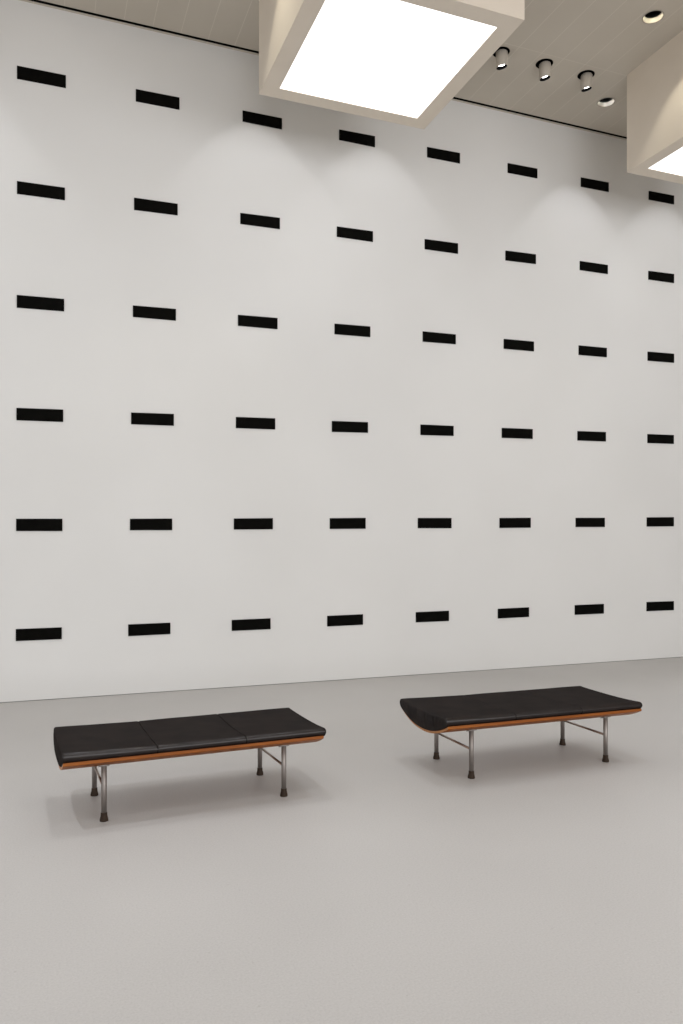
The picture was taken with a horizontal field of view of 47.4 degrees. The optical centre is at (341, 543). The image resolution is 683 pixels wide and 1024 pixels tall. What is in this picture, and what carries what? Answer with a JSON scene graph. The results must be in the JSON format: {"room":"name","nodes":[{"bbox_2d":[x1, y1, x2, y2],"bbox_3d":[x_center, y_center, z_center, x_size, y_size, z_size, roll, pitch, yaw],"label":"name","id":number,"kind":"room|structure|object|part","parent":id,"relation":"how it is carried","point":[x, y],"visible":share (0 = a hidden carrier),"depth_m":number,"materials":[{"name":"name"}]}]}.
{"room":"museum","nodes":[
{"label":"museum","id":0,"kind":"room"},
{"bbox_2d":[0,0,682,701],"bbox_3d":[0.641,-2.050,9.504,21.000,7.287,0.250,0,0,-21],"label":"wall","id":1,"kind":"structure","parent":0,"point":[94,470],"depth_m":8.99,"materials":[{"name":"white paint"}]},
{"bbox_2d":[16,519,61,530],"bbox_3d":[-3.079,-0.191,7.939,0.440,0.129,0.010,0,0,-21],"label":"rectangle","id":2,"kind":"object","parent":1,"relation":"attached to","point":[21,524],"visible":1,"depth_m":7.93,"materials":[{"name":"paint"}]},
{"bbox_2d":[16,627,61,640],"bbox_3d":[-3.083,0.924,7.937,0.437,0.122,0.010,0,0,-21],"label":"rectangle","id":3,"kind":"object","parent":1,"relation":"attached to","point":[30,634],"visible":1,"depth_m":7.93,"materials":[{"name":"paint"}]},
{"bbox_2d":[16,408,62,421],"bbox_3d":[-3.074,-1.312,7.941,0.445,0.134,0.010,0,0,-21],"label":"rectangle","id":4,"kind":"object","parent":1,"relation":"attached to","point":[25,414],"visible":1,"depth_m":7.93,"materials":[{"name":"paint"}]},
{"bbox_2d":[17,295,63,310],"bbox_3d":[-3.068,-2.450,7.943,0.451,0.137,0.010,0,0,-21],"label":"rectangle","id":5,"kind":"object","parent":1,"relation":"attached to","point":[29,302],"visible":1,"depth_m":7.94,"materials":[{"name":"paint"}]},
{"bbox_2d":[17,181,64,199],"bbox_3d":[-3.064,-3.599,7.945,0.457,0.134,0.010,0,0,-21],"label":"rectangle","id":6,"kind":"object","parent":1,"relation":"attached to","point":[23,188],"visible":1,"depth_m":7.94,"materials":[{"name":"paint"}]},
{"bbox_2d":[17,66,65,87],"bbox_3d":[-3.059,-4.760,7.946,0.466,0.132,0.010,0,0,-21],"label":"rectangle","id":7,"kind":"object","parent":1,"relation":"attached to","point":[23,73],"visible":1,"depth_m":7.94,"materials":[{"name":"paint"}]},
{"bbox_2d":[128,623,169,635],"bbox_3d":[-2.054,0.918,8.332,0.441,0.127,0.010,0,0,-21],"label":"rectangle","id":8,"kind":"object","parent":1,"relation":"attached to","point":[152,628],"visible":1,"depth_m":8.32,"materials":[{"name":"paint"}]},
{"bbox_2d":[130,519,171,529],"bbox_3d":[-2.037,-0.205,8.338,0.442,0.129,0.010,0,0,-21],"label":"rectangle","id":9,"kind":"object","parent":1,"relation":"attached to","point":[135,524],"visible":1,"depth_m":8.33,"materials":[{"name":"paint"}]},
{"bbox_2d":[131,412,173,425],"bbox_3d":[-2.023,-1.333,8.344,0.448,0.135,0.010,0,0,-21],"label":"rectangle","id":10,"kind":"object","parent":1,"relation":"attached to","point":[136,418],"visible":1,"depth_m":8.34,"materials":[{"name":"paint"}]},
{"bbox_2d":[133,305,175,320],"bbox_3d":[-2.004,-2.473,8.351,0.452,0.132,0.010,0,0,-21],"label":"rectangle","id":11,"kind":"object","parent":1,"relation":"attached to","point":[138,311],"visible":1,"depth_m":8.35,"materials":[{"name":"paint"}]},
{"bbox_2d":[134,198,177,215],"bbox_3d":[-1.990,-3.613,8.356,0.459,0.134,0.010,0,0,-21],"label":"rectangle","id":12,"kind":"object","parent":1,"relation":"attached to","point":[140,204],"visible":1,"depth_m":8.35,"materials":[{"name":"paint"}]},
{"bbox_2d":[136,89,178,109],"bbox_3d":[-1.973,-4.769,8.363,0.460,0.132,0.010,0,0,-21],"label":"rectangle","id":13,"kind":"object","parent":1,"relation":"attached to","point":[142,96],"visible":1,"depth_m":8.36,"materials":[{"name":"paint"}]},
{"bbox_2d":[232,618,270,630],"bbox_3d":[-1.011,0.908,8.731,0.445,0.125,0.010,0,0,-21],"label":"rectangle","id":14,"kind":"object","parent":1,"relation":"attached to","point":[244,624],"visible":1,"depth_m":8.73,"materials":[{"name":"paint"}]},
{"bbox_2d":[234,518,272,529],"bbox_3d":[-0.987,-0.221,8.741,0.448,0.132,0.010,0,0,-21],"label":"rectangle","id":15,"kind":"object","parent":1,"relation":"attached to","point":[239,523],"visible":1,"depth_m":8.74,"materials":[{"name":"paint"}]},
{"bbox_2d":[236,417,274,429],"bbox_3d":[-0.964,-1.352,8.750,0.453,0.134,0.010,0,0,-21],"label":"rectangle","id":16,"kind":"object","parent":1,"relation":"attached to","point":[241,422],"visible":1,"depth_m":8.74,"materials":[{"name":"paint"}]},
{"bbox_2d":[238,315,277,328],"bbox_3d":[-0.940,-2.493,8.759,0.457,0.132,0.010,0,0,-21],"label":"rectangle","id":17,"kind":"object","parent":1,"relation":"attached to","point":[243,320],"visible":1,"depth_m":8.76,"materials":[{"name":"paint"}]},
{"bbox_2d":[240,213,279,228],"bbox_3d":[-0.915,-3.633,8.768,0.458,0.134,0.010,0,0,-21],"label":"rectangle","id":18,"kind":"object","parent":1,"relation":"attached to","point":[246,219],"visible":1,"depth_m":8.76,"materials":[{"name":"paint"}]},
{"bbox_2d":[243,110,281,128],"bbox_3d":[-0.891,-4.774,8.777,0.456,0.124,0.010,0,0,-21],"label":"rectangle","id":19,"kind":"object","parent":1,"relation":"attached to","point":[249,117],"visible":1,"depth_m":8.77,"materials":[{"name":"paint"}]},
{"bbox_2d":[29,0,626,138],"bbox_3d":[0.705,-5.514,9.337,21.000,0.038,0.048,0,0,-21],"label":"trim","id":20,"kind":"structure","parent":1,"relation":"attached to","point":[38,1],"depth_m":8.54,"materials":[{"name":"black"}]},
{"bbox_2d":[0,657,674,702],"bbox_3d":[0.678,1.597,9.407,21.000,0.006,0.018,0,0,-21],"label":"trim","id":21,"kind":"structure","parent":1,"relation":"attached to","point":[671,657],"depth_m":9.01,"materials":[{"name":"grey paint"}]},
{"bbox_2d":[327,614,362,626],"bbox_3d":[0.044,0.901,9.136,0.449,0.128,0.010,0,0,-21],"label":"rectangle","id":22,"kind":"object","parent":1,"relation":"attached to","point":[337,620],"visible":1,"depth_m":9.13,"materials":[{"name":"paint"}]},
{"bbox_2d":[330,518,365,528],"bbox_3d":[0.075,-0.236,9.148,0.451,0.135,0.010,0,0,-21],"label":"rectangle","id":23,"kind":"object","parent":1,"relation":"attached to","point":[335,523],"visible":1,"depth_m":9.14,"materials":[{"name":"paint"}]},
{"bbox_2d":[332,421,367,432],"bbox_3d":[0.101,-1.370,9.158,0.455,0.138,0.010,0,0,-21],"label":"rectangle","id":24,"kind":"object","parent":1,"relation":"attached to","point":[337,426],"visible":1,"depth_m":9.15,"materials":[{"name":"paint"}]},
{"bbox_2d":[334,324,369,336],"bbox_3d":[0.130,-2.510,9.169,0.452,0.134,0.010,0,0,-21],"label":"rectangle","id":25,"kind":"object","parent":1,"relation":"attached to","point":[339,329],"visible":1,"depth_m":9.16,"materials":[{"name":"paint"}]},
{"bbox_2d":[337,226,372,241],"bbox_3d":[0.160,-3.648,9.180,0.457,0.127,0.010,0,0,-21],"label":"rectangle","id":26,"kind":"object","parent":1,"relation":"attached to","point":[343,232],"visible":1,"depth_m":9.18,"materials":[{"name":"paint"}]},
{"bbox_2d":[339,129,374,146],"bbox_3d":[0.186,-4.784,9.190,0.455,0.129,0.010,0,0,-21],"label":"rectangle","id":27,"kind":"object","parent":1,"relation":"attached to","point":[348,136],"visible":1,"depth_m":9.19,"materials":[{"name":"paint"}]},
{"bbox_2d":[416,611,448,621],"bbox_3d":[1.116,0.895,9.547,0.453,0.128,0.010,0,0,-21],"label":"rectangle","id":28,"kind":"object","parent":1,"relation":"attached to","point":[432,616],"visible":1,"depth_m":9.54,"materials":[{"name":"paint"}]},
{"bbox_2d":[418,518,451,527],"bbox_3d":[1.145,-0.251,9.558,0.461,0.130,0.010,0,0,-21],"label":"rectangle","id":29,"kind":"object","parent":1,"relation":"attached to","point":[422,522],"visible":1,"depth_m":9.55,"materials":[{"name":"paint"}]},
{"bbox_2d":[420,424,453,435],"bbox_3d":[1.176,-1.389,9.569,0.455,0.135,0.010,0,0,-21],"label":"rectangle","id":30,"kind":"object","parent":1,"relation":"attached to","point":[438,430],"visible":1,"depth_m":9.57,"materials":[{"name":"paint"}]},
{"bbox_2d":[423,331,455,343],"bbox_3d":[1.204,-2.528,9.581,0.456,0.130,0.010,0,0,-21],"label":"rectangle","id":31,"kind":"object","parent":1,"relation":"attached to","point":[434,337],"visible":1,"depth_m":9.58,"materials":[{"name":"paint"}]},
{"bbox_2d":[425,239,457,253],"bbox_3d":[1.231,-3.661,9.591,0.460,0.132,0.010,0,0,-21],"label":"rectangle","id":32,"kind":"object","parent":1,"relation":"attached to","point":[435,245],"visible":1,"depth_m":9.59,"materials":[{"name":"paint"}]},
{"bbox_2d":[427,147,459,163],"bbox_3d":[1.260,-4.789,9.602,0.455,0.130,0.010,0,0,-21],"label":"rectangle","id":33,"kind":"object","parent":1,"relation":"attached to","point":[434,153],"visible":1,"depth_m":9.60,"materials":[{"name":"paint"}]},
{"bbox_2d":[498,607,528,618],"bbox_3d":[2.201,0.887,9.963,0.464,0.129,0.010,0,0,-21],"label":"rectangle","id":34,"kind":"object","parent":1,"relation":"attached to","point":[505,612],"visible":1,"depth_m":9.96,"materials":[{"name":"paint"}]},
{"bbox_2d":[499,518,530,527],"bbox_3d":[2.225,-0.265,9.972,0.465,0.136,0.010,0,0,-21],"label":"rectangle","id":35,"kind":"object","parent":1,"relation":"attached to","point":[503,522],"visible":1,"depth_m":9.96,"materials":[{"name":"paint"}]},
{"bbox_2d":[502,428,532,438],"bbox_3d":[2.255,-1.411,9.983,0.462,0.136,0.010,0,0,-21],"label":"rectangle","id":36,"kind":"object","parent":1,"relation":"attached to","point":[506,432],"visible":1,"depth_m":9.98,"materials":[{"name":"paint"}]},
{"bbox_2d":[504,339,533,350],"bbox_3d":[2.277,-2.545,9.992,0.452,0.132,0.010,0,0,-21],"label":"rectangle","id":37,"kind":"object","parent":1,"relation":"attached to","point":[511,344],"visible":1,"depth_m":9.98,"materials":[{"name":"paint"}]},
{"bbox_2d":[505,250,535,263],"bbox_3d":[2.303,-3.675,10.002,0.457,0.136,0.010,0,0,-21],"label":"rectangle","id":38,"kind":"object","parent":1,"relation":"attached to","point":[509,255],"visible":1,"depth_m":9.99,"materials":[{"name":"paint"}]},
{"bbox_2d":[508,163,536,177],"bbox_3d":[2.328,-4.793,10.011,0.446,0.127,0.010,0,0,-21],"label":"rectangle","id":39,"kind":"object","parent":1,"relation":"attached to","point":[512,168],"visible":1,"depth_m":10.01,"materials":[{"name":"paint"}]},
{"bbox_2d":[575,604,603,614],"bbox_3d":[3.307,0.878,10.386,0.469,0.132,0.010,0,0,-21],"label":"rectangle","id":40,"kind":"object","parent":1,"relation":"attached to","point":[591,608],"visible":1,"depth_m":10.38,"materials":[{"name":"paint"}]},
{"bbox_2d":[576,518,604,526],"bbox_3d":[3.321,-0.282,10.392,0.472,0.128,0.010,0,0,-21],"label":"rectangle","id":41,"kind":"object","parent":1,"relation":"attached to","point":[580,522],"visible":1,"depth_m":10.39,"materials":[{"name":"paint"}]},
{"bbox_2d":[577,431,605,441],"bbox_3d":[3.342,-1.433,10.400,0.462,0.135,0.010,0,0,-21],"label":"rectangle","id":42,"kind":"object","parent":1,"relation":"attached to","point":[581,435],"visible":1,"depth_m":10.39,"materials":[{"name":"paint"}]},
{"bbox_2d":[578,345,606,356],"bbox_3d":[3.359,-2.567,10.406,0.457,0.132,0.010,0,0,-21],"label":"rectangle","id":43,"kind":"object","parent":1,"relation":"attached to","point":[582,350],"visible":1,"depth_m":10.40,"materials":[{"name":"paint"}]},
{"bbox_2d":[580,261,607,273],"bbox_3d":[3.375,-3.690,10.412,0.456,0.124,0.010,0,0,-21],"label":"rectangle","id":44,"kind":"object","parent":1,"relation":"attached to","point":[584,266],"visible":1,"depth_m":10.41,"materials":[{"name":"paint"}]},
{"bbox_2d":[581,177,608,191],"bbox_3d":[3.390,-4.801,10.418,0.454,0.129,0.010,0,0,-21],"label":"rectangle","id":45,"kind":"object","parent":1,"relation":"attached to","point":[585,182],"visible":1,"depth_m":10.41,"materials":[{"name":"paint"}]},
{"bbox_2d":[646,601,673,610],"bbox_3d":[4.428,0.870,10.816,0.477,0.127,0.010,0,0,-21],"label":"rectangle","id":46,"kind":"object","parent":1,"relation":"attached to","point":[663,605],"visible":1,"depth_m":10.81,"materials":[{"name":"paint"}]},
{"bbox_2d":[647,517,673,526],"bbox_3d":[4.429,-0.301,10.817,0.474,0.136,0.010,0,0,-21],"label":"rectangle","id":47,"kind":"object","parent":1,"relation":"attached to","point":[651,521],"visible":1,"depth_m":10.81,"materials":[{"name":"paint"}]},
{"bbox_2d":[647,352,673,362],"bbox_3d":[4.438,-2.588,10.820,0.463,0.135,0.010,0,0,-21],"label":"rectangle","id":48,"kind":"object","parent":1,"relation":"attached to","point":[651,356],"visible":1,"depth_m":10.81,"materials":[{"name":"paint"}]},
{"bbox_2d":[647,434,673,443],"bbox_3d":[4.435,-1.452,10.819,0.462,0.133,0.010,0,0,-21],"label":"rectangle","id":49,"kind":"object","parent":1,"relation":"attached to","point":[651,438],"visible":1,"depth_m":10.81,"materials":[{"name":"paint"}]},
{"bbox_2d":[648,271,673,282],"bbox_3d":[4.444,-3.707,10.822,0.451,0.130,0.010,0,0,-21],"label":"rectangle","id":50,"kind":"object","parent":1,"relation":"attached to","point":[652,275],"visible":1,"depth_m":10.82,"materials":[{"name":"paint"}]},
{"bbox_2d":[649,191,673,203],"bbox_3d":[4.447,-4.808,10.823,0.444,0.125,0.010,0,0,-21],"label":"rectangle","id":51,"kind":"object","parent":1,"relation":"attached to","point":[655,196],"visible":1,"depth_m":10.82,"materials":[{"name":"paint"}]},
{"bbox_2d":[0,657,682,1023],"bbox_3d":[3.547,1.660,1.922,21.000,0.120,16.050,0,0,-21],"label":"floor","id":52,"kind":"structure","parent":0,"point":[389,884],"depth_m":3.87,"materials":[{"name":"concrete"}]},
{"bbox_2d":[53,708,325,821],"bbox_3d":[-0.962,1.381,4.944,1.610,0.438,0.715,0,0,-24],"label":"bench","id":53,"kind":"object","parent":52,"relation":"on","point":[107,744],"visible":1,"depth_m":4.80,"materials":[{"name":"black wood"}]},
{"bbox_3d":[-1.570,1.417,4.948,0.032,0.285,0.032,0,0,-24],"label":"leg","id":54,"kind":"part","parent":53,"relation":"part of","materials":[{"name":"metal"}]},
{"bbox_3d":[-1.470,1.409,4.721,0.015,0.015,0.475,0,0,-24],"label":"tie rod","id":55,"kind":"part","parent":53,"relation":"part of","materials":[{"name":"grey metal"}]},
{"bbox_3d":[-1.371,1.417,4.495,0.032,0.285,0.032,0,0,-24],"label":"leg","id":56,"kind":"part","parent":53,"relation":"part of","materials":[{"name":"metal"}]},
{"bbox_2d":[53,708,325,766],"bbox_3d":[-0.962,1.233,4.944,1.610,0.141,0.712,0,0,-24],"label":"cushion","id":57,"kind":"object","parent":53,"relation":"on","point":[107,744],"depth_m":4.79,"materials":[{"name":"black leather"}]},
{"bbox_3d":[-0.565,1.417,5.389,0.032,0.285,0.032,0,0,-24],"label":"leg","id":58,"kind":"part","parent":53,"relation":"part of","materials":[{"name":"metal"}]},
{"bbox_3d":[-0.465,1.409,5.163,0.015,0.015,0.475,0,0,-24],"label":"tie rod","id":59,"kind":"part","parent":53,"relation":"part of","materials":[{"name":"grey metal"}]},
{"bbox_3d":[-0.365,1.417,4.936,0.032,0.285,0.032,0,0,-24],"label":"leg","id":60,"kind":"part","parent":53,"relation":"part of","materials":[{"name":"metal"}]},
{"bbox_2d":[400,686,641,778],"bbox_3d":[1.319,1.376,5.750,1.650,0.449,0.733,0,0,-21],"label":"bench","id":61,"kind":"object","parent":52,"relation":"on","point":[472,712],"visible":1,"depth_m":5.58,"materials":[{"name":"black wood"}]},
{"bbox_3d":[0.705,1.413,5.787,0.032,0.292,0.032,0,0,-21],"label":"leg","id":62,"kind":"part","parent":61,"relation":"part of","materials":[{"name":"metal"}]},
{"bbox_3d":[0.796,1.404,5.550,0.015,0.015,0.487,0,0,-21],"label":"tie rod","id":63,"kind":"part","parent":61,"relation":"part of","materials":[{"name":"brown metal"}]},
{"bbox_3d":[0.886,1.413,5.313,0.032,0.292,0.032,0,0,-21],"label":"leg","id":64,"kind":"part","parent":61,"relation":"part of","materials":[{"name":"metal"}]},
{"bbox_2d":[400,686,641,730],"bbox_3d":[1.319,1.223,5.750,1.650,0.144,0.730,0,0,-21],"label":"cushion","id":65,"kind":"object","parent":61,"relation":"on","point":[472,712],"depth_m":5.58,"materials":[{"name":"black leather"}]},
{"bbox_3d":[1.757,1.413,6.188,0.032,0.292,0.032,0,0,-21],"label":"leg","id":66,"kind":"part","parent":61,"relation":"part of","materials":[{"name":"metal"}]},
{"bbox_3d":[1.847,1.404,5.951,0.015,0.015,0.487,0,0,-21],"label":"tie rod","id":67,"kind":"part","parent":61,"relation":"part of","materials":[{"name":"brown metal"}]},
{"bbox_3d":[1.938,1.413,5.714,0.032,0.292,0.032,0,0,-21],"label":"leg","id":68,"kind":"part","parent":61,"relation":"part of","materials":[{"name":"metal"}]},
{"bbox_2d":[40,0,682,136],"bbox_3d":[3.566,-5.518,1.873,21.000,0.050,15.946,0,0,-21],"label":"ceiling","id":69,"kind":"structure","parent":0,"point":[610,39],"depth_m":8.49,"materials":[{"name":"white paint"}]},
{"bbox_2d":[259,0,524,128],"bbox_3d":[0.361,-4.923,7.009,1.785,1.141,1.829,0,0,-21],"label":"ceiling light","id":70,"kind":"object","parent":69,"relation":"attached to","point":[402,62],"visible":1,"depth_m":6.94,"materials":[{"name":"beige paint"}]},
{"bbox_2d":[493,47,509,70],"bbox_3d":[1.783,-5.479,8.705,0.195,0.309,0.195,0,0,-21],"label":"ceiling spotlight","id":71,"kind":"object","parent":69,"relation":"attached to","point":[501,55],"visible":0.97,"depth_m":8.69,"materials":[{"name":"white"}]},
{"bbox_2d":[536,58,552,81],"bbox_3d":[2.323,-5.479,8.917,0.195,0.309,0.195,0,0,-21],"label":"ceiling spotlight","id":72,"kind":"object","parent":69,"relation":"attached to","point":[544,65],"visible":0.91,"depth_m":8.90,"materials":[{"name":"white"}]},
{"bbox_2d":[577,70,594,91],"bbox_3d":[2.867,-5.479,9.131,0.195,0.309,0.195,0,0,-21],"label":"ceiling spotlight","id":73,"kind":"object","parent":69,"relation":"attached to","point":[585,76],"visible":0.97,"depth_m":9.11,"materials":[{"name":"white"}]},
{"bbox_2d":[597,97,614,106],"bbox_3d":[3.290,-5.581,9.689,0.216,0.184,0.216,0,0,-21],"label":"recessed light","id":74,"kind":"object","parent":69,"relation":"in","point":[608,101],"visible":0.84,"depth_m":9.76,"materials":[{"name":"beige metal"}]},
{"bbox_2d":[642,10,663,23],"bbox_3d":[3.249,-5.581,8.121,0.216,0.184,0.216,0,0,-21],"label":"recessed light","id":75,"kind":"object","parent":69,"relation":"in","point":[653,16],"visible":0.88,"depth_m":8.19,"materials":[{"name":"beige metal"}]},
{"bbox_2d":[627,31,682,183],"bbox_3d":[4.508,-4.923,8.598,1.785,1.141,1.829,0,0,-21],"label":"ceiling light","id":76,"kind":"object","parent":69,"relation":"attached to","point":[654,87],"visible":1,"depth_m":8.76,"materials":[{"name":"beige paint"}]},
{"bbox_3d":[4.508,-4.364,8.598,1.463,0.016,1.507,0,0,-21],"label":"diffuser panel","id":77,"kind":"part","parent":76,"relation":"part of","materials":[{"name":"white plastic"}]}
]}

